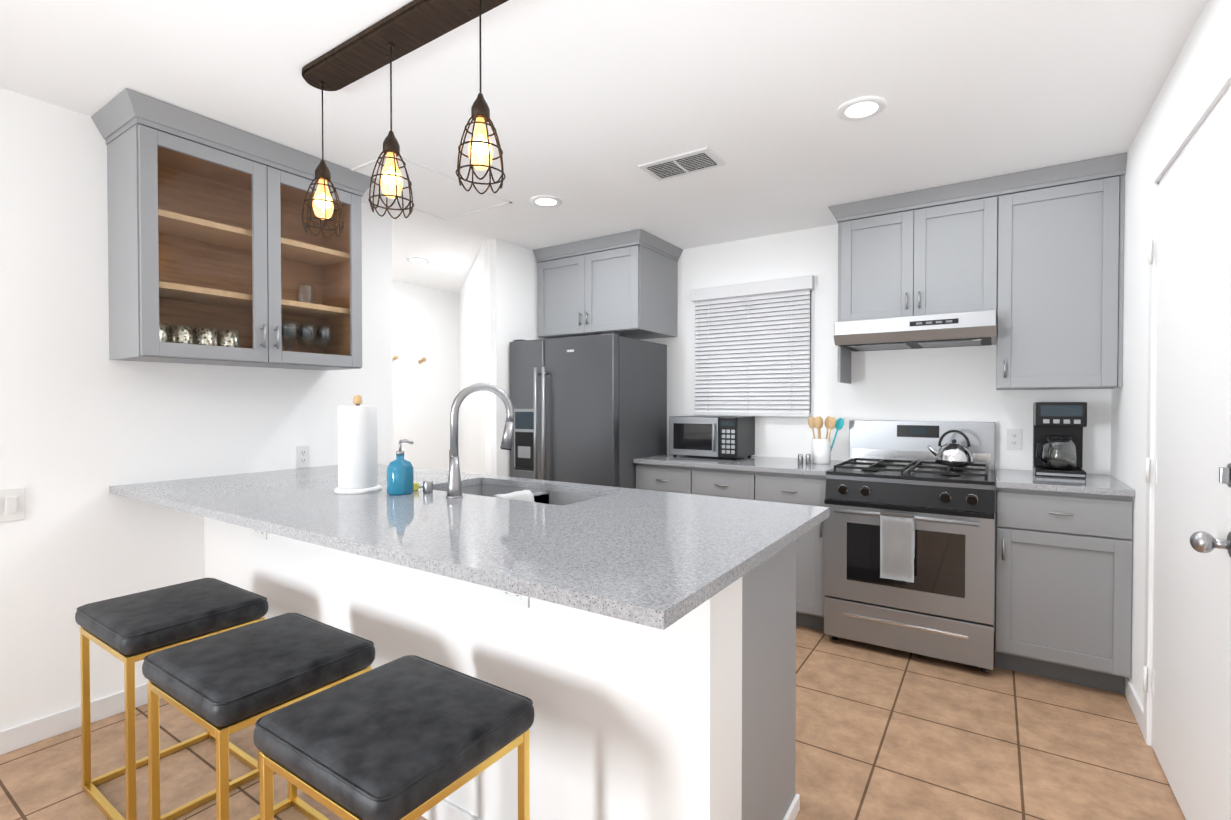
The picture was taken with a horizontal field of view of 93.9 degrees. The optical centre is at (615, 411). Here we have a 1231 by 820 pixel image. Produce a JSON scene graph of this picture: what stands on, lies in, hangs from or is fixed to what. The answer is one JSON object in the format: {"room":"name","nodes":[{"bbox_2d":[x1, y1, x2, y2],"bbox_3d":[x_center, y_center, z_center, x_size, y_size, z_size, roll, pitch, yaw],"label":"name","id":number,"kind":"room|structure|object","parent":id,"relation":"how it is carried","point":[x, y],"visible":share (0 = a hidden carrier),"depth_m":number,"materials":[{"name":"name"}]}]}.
{"room":"kitchen","nodes":[
{"label":"kitchen","id":0,"kind":"room"},
{"bbox_2d":[0,88,392,730],"bbox_3d":[-2.716,0.037,1.446,0.100,2.440,4.860,0,1,33],"label":"wall","id":1,"kind":"structure","parent":0,"point":[86,422],"depth_m":2.29,"materials":[{"name":"white paint"}]},
{"bbox_2d":[0,488,24,522],"bbox_3d":[-2.227,0.344,2.086,0.014,0.120,0.120,0,1,33],"label":"light switch","id":2,"kind":"object","parent":1,"relation":"attached to","point":[12,504],"visible":1,"depth_m":2.11,"materials":[{"name":"white plastic"}]},
{"bbox_2d":[0,683,160,754],"bbox_3d":[-2.914,1.220,1.059,0.012,0.085,3.770,0,1,33],"label":"baseboard","id":3,"kind":"structure","parent":1,"relation":"attached to","point":[34,731],"depth_m":2.22,"materials":[{"name":"white wood"}]},
{"bbox_2d":[91,88,374,370],"bbox_3d":[-1.651,-0.694,2.608,0.383,0.962,1.008,0,1,33],"label":"upper cabinet","id":4,"kind":"object","parent":1,"relation":"attached to","point":[218,254],"visible":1,"depth_m":2.52,"materials":[{"name":"grey wood"}]},
{"bbox_2d":[296,445,309,467],"bbox_3d":[-1.629,0.237,2.996,0.008,0.115,0.070,0,1,33],"label":"outlet","id":5,"kind":"object","parent":1,"relation":"attached to","point":[302,456],"visible":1,"depth_m":2.99,"materials":[{"name":"white plastic"}]},
{"bbox_2d":[392,280,459,470],"bbox_3d":[-2.166,-0.013,5.275,0.100,2.440,2.340,0,1,33],"label":"wall","id":6,"kind":"structure","parent":0,"point":[425,322],"depth_m":5.63,"materials":[{"name":"white paint"}]},
{"bbox_2d":[392,355,425,362],"bbox_3d":[-1.951,-0.489,5.420,0.097,0.055,0.350,0,1,33],"label":"wall hooks","id":7,"kind":"object","parent":6,"relation":"attached to","point":[395,357],"visible":0.96,"depth_m":5.52,"materials":[{"name":"brown wood"}]},
{"bbox_2d":[459,240,490,474],"bbox_3d":[-1.232,-0.010,5.049,0.100,2.440,2.158,0,1,-20],"label":"wall","id":8,"kind":"structure","parent":0,"point":[474,368],"depth_m":4.53,"materials":[{"name":"white paint"}]},
{"bbox_2d":[490,239,545,476],"bbox_3d":[-0.586,-0.003,4.476,0.120,2.440,1.065,0,1,33],"label":"wall","id":9,"kind":"structure","parent":0,"point":[513,292],"depth_m":4.07,"materials":[{"name":"white paint"}]},
{"bbox_2d":[0,625,1185,819],"bbox_3d":[-1.331,1.277,1.890,5.900,0.050,7.500,0,1,33],"label":"floor","id":10,"kind":"structure","parent":0,"point":[883,733],"depth_m":2.08,"materials":[{"name":"tile"}]},
{"bbox_2d":[75,578,268,819],"bbox_3d":[-1.487,0.944,1.941,0.460,0.614,0.406,0,1,33],"label":"bar stool","id":11,"kind":"object","parent":10,"relation":"on","point":[129,631],"visible":0.94,"depth_m":1.85,"materials":[{"name":"black leather"}]},
{"bbox_2d":[142,613,374,819],"bbox_3d":[-0.963,0.949,1.572,0.460,0.614,0.406,0,1,33],"label":"bar stool","id":12,"kind":"object","parent":10,"relation":"on","point":[222,686],"visible":0.98,"depth_m":1.48,"materials":[{"name":"black leather"}]},
{"bbox_2d":[253,655,533,819],"bbox_3d":[-0.474,0.953,1.261,0.460,0.614,0.406,0,1,33],"label":"bar stool","id":13,"kind":"object","parent":10,"relation":"on","point":[410,737],"visible":1,"depth_m":1.17,"materials":[{"name":"black leather"}]},
{"bbox_2d":[203,516,748,819],"bbox_3d":[-0.785,0.795,2.021,2.498,0.910,0.190,0,1,33],"label":"half wall","id":14,"kind":"structure","parent":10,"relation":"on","point":[641,650],"depth_m":1.47,"materials":[{"name":"white paint"}]},
{"bbox_2d":[252,529,266,539],"bbox_3d":[-1.450,0.481,2.336,0.115,0.070,0.008,0,1,33],"label":"outlet","id":15,"kind":"object","parent":14,"relation":"attached to","point":[259,534],"visible":0.46,"depth_m":2.33,"materials":[{"name":"white plastic"}]},
{"bbox_2d":[109,470,788,631],"bbox_3d":[-0.810,0.326,1.914,2.566,0.030,0.665,0,1,33],"label":"countertop","id":16,"kind":"structure","parent":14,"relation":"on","point":[654,572],"depth_m":1.46,"materials":[{"name":"grey stone"}]},
{"bbox_2d":[334,395,381,493],"bbox_3d":[-0.993,0.122,2.215,0.170,0.370,0.170,0,1,33],"label":"paper towel holder","id":17,"kind":"object","parent":16,"relation":"on","point":[357,450],"visible":1,"depth_m":2.16,"materials":[{"name":"white paper"}]},
{"bbox_2d":[386,439,413,494],"bbox_3d":[-0.807,0.206,2.154,0.096,0.204,0.096,0,1,33],"label":"soap dispenser","id":18,"kind":"object","parent":16,"relation":"on","point":[400,475],"visible":1,"depth_m":2.12,"materials":[{"name":"blue glass"}]},
{"bbox_2d":[414,483,418,490],"bbox_3d":[-0.809,0.293,2.237,0.075,0.028,0.055,0,1,33],"label":"sponge","id":19,"kind":"object","parent":16,"relation":"on","point":[416,486],"visible":0.21,"depth_m":2.23,"materials":[{"name":"yellow"}]},
{"bbox_2d":[423,480,432,492],"bbox_3d":[-0.710,0.285,2.174,0.036,0.045,0.036,0,1,33],"label":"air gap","id":20,"kind":"object","parent":16,"relation":"on","point":[427,486],"visible":1,"depth_m":2.16,"materials":[{"name":"silver metal"}]},
{"bbox_2d":[421,799,480,819],"bbox_3d":[-0.824,1.209,1.931,2.482,0.085,0.012,0,1,33],"label":"baseboard","id":21,"kind":"structure","parent":14,"relation":"attached to","point":[444,810],"depth_m":1.71,"materials":[{"name":"white wood"}]},
{"bbox_2d":[497,589,528,607],"bbox_3d":[-0.281,0.491,1.565,0.115,0.070,0.008,0,1,33],"label":"outlet","id":22,"kind":"object","parent":14,"relation":"attached to","point":[513,598],"visible":0.35,"depth_m":1.56,"materials":[{"name":"white plastic"}]},
{"bbox_2d":[509,332,666,488],"bbox_3d":[-0.204,0.359,4.099,0.887,1.727,0.762,0,1,33],"label":"refrigerator","id":23,"kind":"object","parent":10,"relation":"on","point":[590,409],"visible":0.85,"depth_m":3.80,"materials":[{"name":"grey metal"}]},
{"bbox_2d":[636,464,825,630],"bbox_3d":[0.800,0.786,3.708,1.222,0.884,0.633,0,1,33],"label":"base cabinet","id":24,"kind":"object","parent":10,"relation":"on","point":[810,490],"visible":0.38,"depth_m":3.27,"materials":[{"name":"grey wood"}]},
{"bbox_2d":[633,454,843,475],"bbox_3d":[0.800,0.329,3.702,1.222,0.030,0.633,0,1,33],"label":"countertop","id":25,"kind":"structure","parent":24,"relation":"on","point":[772,464],"depth_m":3.53,"materials":[{"name":"stone"}]},
{"bbox_2d":[669,416,754,459],"bbox_3d":[0.650,0.173,3.917,0.490,0.275,0.370,0,1,33],"label":"microwave","id":26,"kind":"object","parent":25,"relation":"on","point":[733,437],"visible":0.98,"depth_m":3.78,"materials":[{"name":"silver metal"}]},
{"bbox_2d":[798,454,810,463],"bbox_3d":[1.131,0.286,3.440,0.077,0.062,0.031,0,1,7],"label":"salt","id":27,"kind":"object","parent":25,"relation":"on","point":[807,459],"visible":1,"depth_m":3.43,"materials":[{"name":"silver metal"}]},
{"bbox_2d":[808,416,843,463],"bbox_3d":[1.270,0.174,3.482,0.203,0.286,0.127,0,1,33],"label":"utensil crock","id":28,"kind":"object","parent":25,"relation":"on","point":[821,450],"visible":1,"depth_m":3.45,"materials":[{"name":"white ceramic"}]},
{"bbox_2d":[749,532,805,819],"bbox_3d":[0.172,0.797,1.857,0.721,0.910,0.590,0,1,33],"label":"base cabinet","id":29,"kind":"object","parent":10,"relation":"on","point":[772,589],"depth_m":1.61,"materials":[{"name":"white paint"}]},
{"bbox_2d":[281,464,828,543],"bbox_3d":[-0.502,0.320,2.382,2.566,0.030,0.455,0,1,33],"label":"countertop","id":30,"kind":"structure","parent":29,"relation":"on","point":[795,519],"depth_m":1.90,"materials":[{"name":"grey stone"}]},
{"bbox_2d":[446,383,513,497],"bbox_3d":[-0.510,0.102,2.124,0.170,0.414,0.230,0,1,33],"label":"faucet","id":31,"kind":"object","parent":30,"relation":"on","point":[454,488],"visible":1,"depth_m":2.06,"materials":[{"name":"silver metal"}]},
{"bbox_2d":[493,490,534,501],"bbox_3d":[-0.400,0.384,2.241,0.123,0.136,0.191,0,1,33],"label":"towel","id":32,"kind":"object","parent":30,"relation":"hanging from","point":[524,495],"visible":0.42,"depth_m":2.25,"materials":[{"name":"white fabric"}]},
{"bbox_2d":[441,480,608,503],"bbox_3d":[-0.391,0.448,2.260,0.790,0.246,0.390,0,1,33],"label":"sink","id":33,"kind":"object","parent":30,"relation":"in","point":[482,487],"depth_m":2.44,"materials":[{"name":"silver metal"}]},
{"bbox_2d":[783,794,799,819],"bbox_3d":[0.394,1.214,1.537,0.015,0.085,0.650,0,1,33],"label":"baseboard","id":34,"kind":"structure","parent":10,"relation":"on","point":[794,808],"depth_m":1.75,"materials":[{"name":"white wood"}]},
{"bbox_2d":[824,420,995,671],"bbox_3d":[1.598,0.648,3.110,0.758,1.175,0.747,0,1,33],"label":"range","id":35,"kind":"object","parent":10,"relation":"on","point":[941,606],"visible":0.98,"depth_m":2.89,"materials":[{"name":"silver metal"}]},
{"bbox_2d":[880,511,914,582],"bbox_3d":[1.382,0.660,2.817,0.150,0.328,0.041,0,1,33],"label":"towel","id":36,"kind":"object","parent":35,"relation":"hanging from","point":[897,545],"visible":0.94,"depth_m":2.80,"materials":[{"name":"grey fabric"}]},
{"bbox_2d":[927,430,972,465],"bbox_3d":[1.832,0.197,3.150,0.221,0.192,0.180,0,1,33],"label":"kettle","id":37,"kind":"object","parent":35,"relation":"on","point":[953,453],"visible":1,"depth_m":3.09,"materials":[{"name":"silver metal"}]},
{"bbox_2d":[995,488,1132,693],"bbox_3d":[2.153,0.797,2.817,0.486,0.884,0.633,0,1,33],"label":"base cabinet","id":38,"kind":"object","parent":10,"relation":"on","point":[1063,584],"visible":1,"depth_m":2.58,"materials":[{"name":"grey wood"}]},
{"bbox_2d":[996,469,1134,496],"bbox_3d":[2.153,0.341,2.811,0.486,0.030,0.633,0,1,33],"label":"countertop","id":39,"kind":"structure","parent":38,"relation":"on","point":[1102,484],"depth_m":2.64,"materials":[{"name":"stone"}]},
{"bbox_2d":[1033,402,1086,478],"bbox_3d":[2.246,0.139,2.913,0.200,0.370,0.248,0,1,33],"label":"coffee maker","id":40,"kind":"object","parent":39,"relation":"on","point":[1058,439],"visible":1,"depth_m":2.85,"materials":[{"name":"black plastic"}]},
{"bbox_2d":[0,0,1207,293],"bbox_3d":[-1.331,-1.175,1.858,5.900,0.026,7.500,0,1,33],"label":"ceiling","id":41,"kind":"structure","parent":0,"point":[592,104],"depth_m":2.11,"materials":[{"name":"white paint"}]},
{"bbox_2d":[302,0,508,237],"bbox_3d":[-0.594,-0.891,1.723,1.157,0.547,0.135,0,1,33],"label":"pendant light","id":42,"kind":"object","parent":41,"relation":"hanging from","point":[413,25],"visible":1,"depth_m":1.77,"materials":[{"name":"brown wood"}]},
{"bbox_2d":[406,257,429,263],"bbox_3d":[-1.569,-1.197,4.566,0.178,0.010,0.178,0,1,33],"label":"recessed light","id":43,"kind":"object","parent":41,"relation":"in","point":[419,260],"visible":0.98,"depth_m":4.55,"materials":[{"name":"white"}]},
{"bbox_2d":[530,195,561,206],"bbox_3d":[-0.391,-1.179,3.238,0.178,0.010,0.178,0,1,33],"label":"recessed light","id":44,"kind":"object","parent":41,"relation":"in","point":[545,201],"visible":1,"depth_m":3.23,"materials":[{"name":"white plastic"}]},
{"bbox_2d":[638,147,724,180],"bbox_3d":[0.315,-1.169,2.737,0.360,0.019,0.210,0,1,33],"label":"ceiling vent","id":45,"kind":"object","parent":41,"relation":"in","point":[697,160],"visible":0.98,"depth_m":2.71,"materials":[{"name":"white metal"}]},
{"bbox_2d":[837,96,886,120],"bbox_3d":[0.951,-1.166,2.222,0.178,0.010,0.178,0,1,33],"label":"recessed light","id":46,"kind":"object","parent":41,"relation":"in","point":[861,108],"visible":1,"depth_m":2.21,"materials":[{"name":"white"}]},
{"bbox_2d":[641,224,1110,630],"bbox_3d":[1.145,0.005,3.912,3.390,2.440,0.100,0,1,33],"label":"wall","id":47,"kind":"structure","parent":0,"point":[943,384],"depth_m":3.65,"materials":[{"name":"white paint"}]},
{"bbox_2d":[533,229,682,339],"bbox_3d":[-0.056,-0.876,4.266,0.933,0.642,0.609,0,1,33],"label":"upper cabinet","id":48,"kind":"object","parent":47,"relation":"attached to","point":[623,284],"visible":0.98,"depth_m":4.04,"materials":[{"name":"grey wood"}]},
{"bbox_2d":[691,275,814,417],"bbox_3d":[0.921,-0.416,3.947,0.860,0.920,0.075,0,1,33],"label":"window blinds","id":49,"kind":"object","parent":47,"relation":"attached to","point":[754,348],"visible":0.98,"depth_m":3.91,"materials":[{"name":"white plastic"}]},
{"bbox_2d":[834,310,995,351],"bbox_3d":[1.667,-0.431,3.201,0.756,0.137,0.498,0,1,33],"label":"range hood","id":50,"kind":"object","parent":47,"relation":"attached to","point":[973,328],"visible":1,"depth_m":3.02,"materials":[{"name":"silver metal"}]},
{"bbox_2d":[836,189,999,321],"bbox_3d":[1.714,-0.812,3.267,0.762,0.619,0.328,0,1,33],"label":"upper cabinet","id":51,"kind":"object","parent":47,"relation":"attached to","point":[941,255],"depth_m":3.11,"materials":[{"name":"grey wood"}]},
{"bbox_2d":[1007,429,1021,449],"bbox_3d":[2.192,0.155,3.158,0.070,0.115,0.008,0,1,33],"label":"electrical outlet","id":52,"kind":"object","parent":47,"relation":"attached to","point":[1014,439],"visible":1,"depth_m":3.16,"materials":[{"name":"white plastic"}]},
{"bbox_2d":[996,165,1125,389],"bbox_3d":[2.211,-0.616,2.942,0.547,1.002,0.328,0,1,33],"label":"upper cabinet","id":53,"kind":"object","parent":47,"relation":"attached to","point":[1034,258],"depth_m":2.78,"materials":[{"name":"grey wood"}]},
{"bbox_2d":[1110,0,1230,745],"bbox_3d":[0.795,0.054,0.212,0.100,2.440,6.665,0,1,33],"label":"wall","id":54,"kind":"structure","parent":0,"point":[1204,54],"depth_m":2.33,"materials":[{"name":"white paint"}]},
{"bbox_2d":[1125,677,1143,733],"bbox_3d":[2.130,1.203,2.353,0.012,0.085,0.375,0,1,33],"label":"baseboard","id":55,"kind":"structure","parent":54,"relation":"attached to","point":[1131,695],"depth_m":2.34,"materials":[{"name":"white wood"}]},
{"bbox_2d":[1143,90,1230,819],"bbox_3d":[1.730,0.212,1.765,0.119,2.067,0.955,0,1,33],"label":"door","id":56,"kind":"structure","parent":54,"relation":"in","point":[1191,707],"depth_m":1.69,"materials":[{"name":"painted wood"},{"name":"metal"}]},
{"bbox_2d":[1143,53,1230,747],"bbox_3d":[1.769,0.179,1.712,0.104,2.150,1.060,0,1,33],"label":"door frame","id":57,"kind":"structure","parent":54,"relation":"attached to","point":[1216,89],"depth_m":2.13,"materials":[{"name":"white wood"}]}
]}

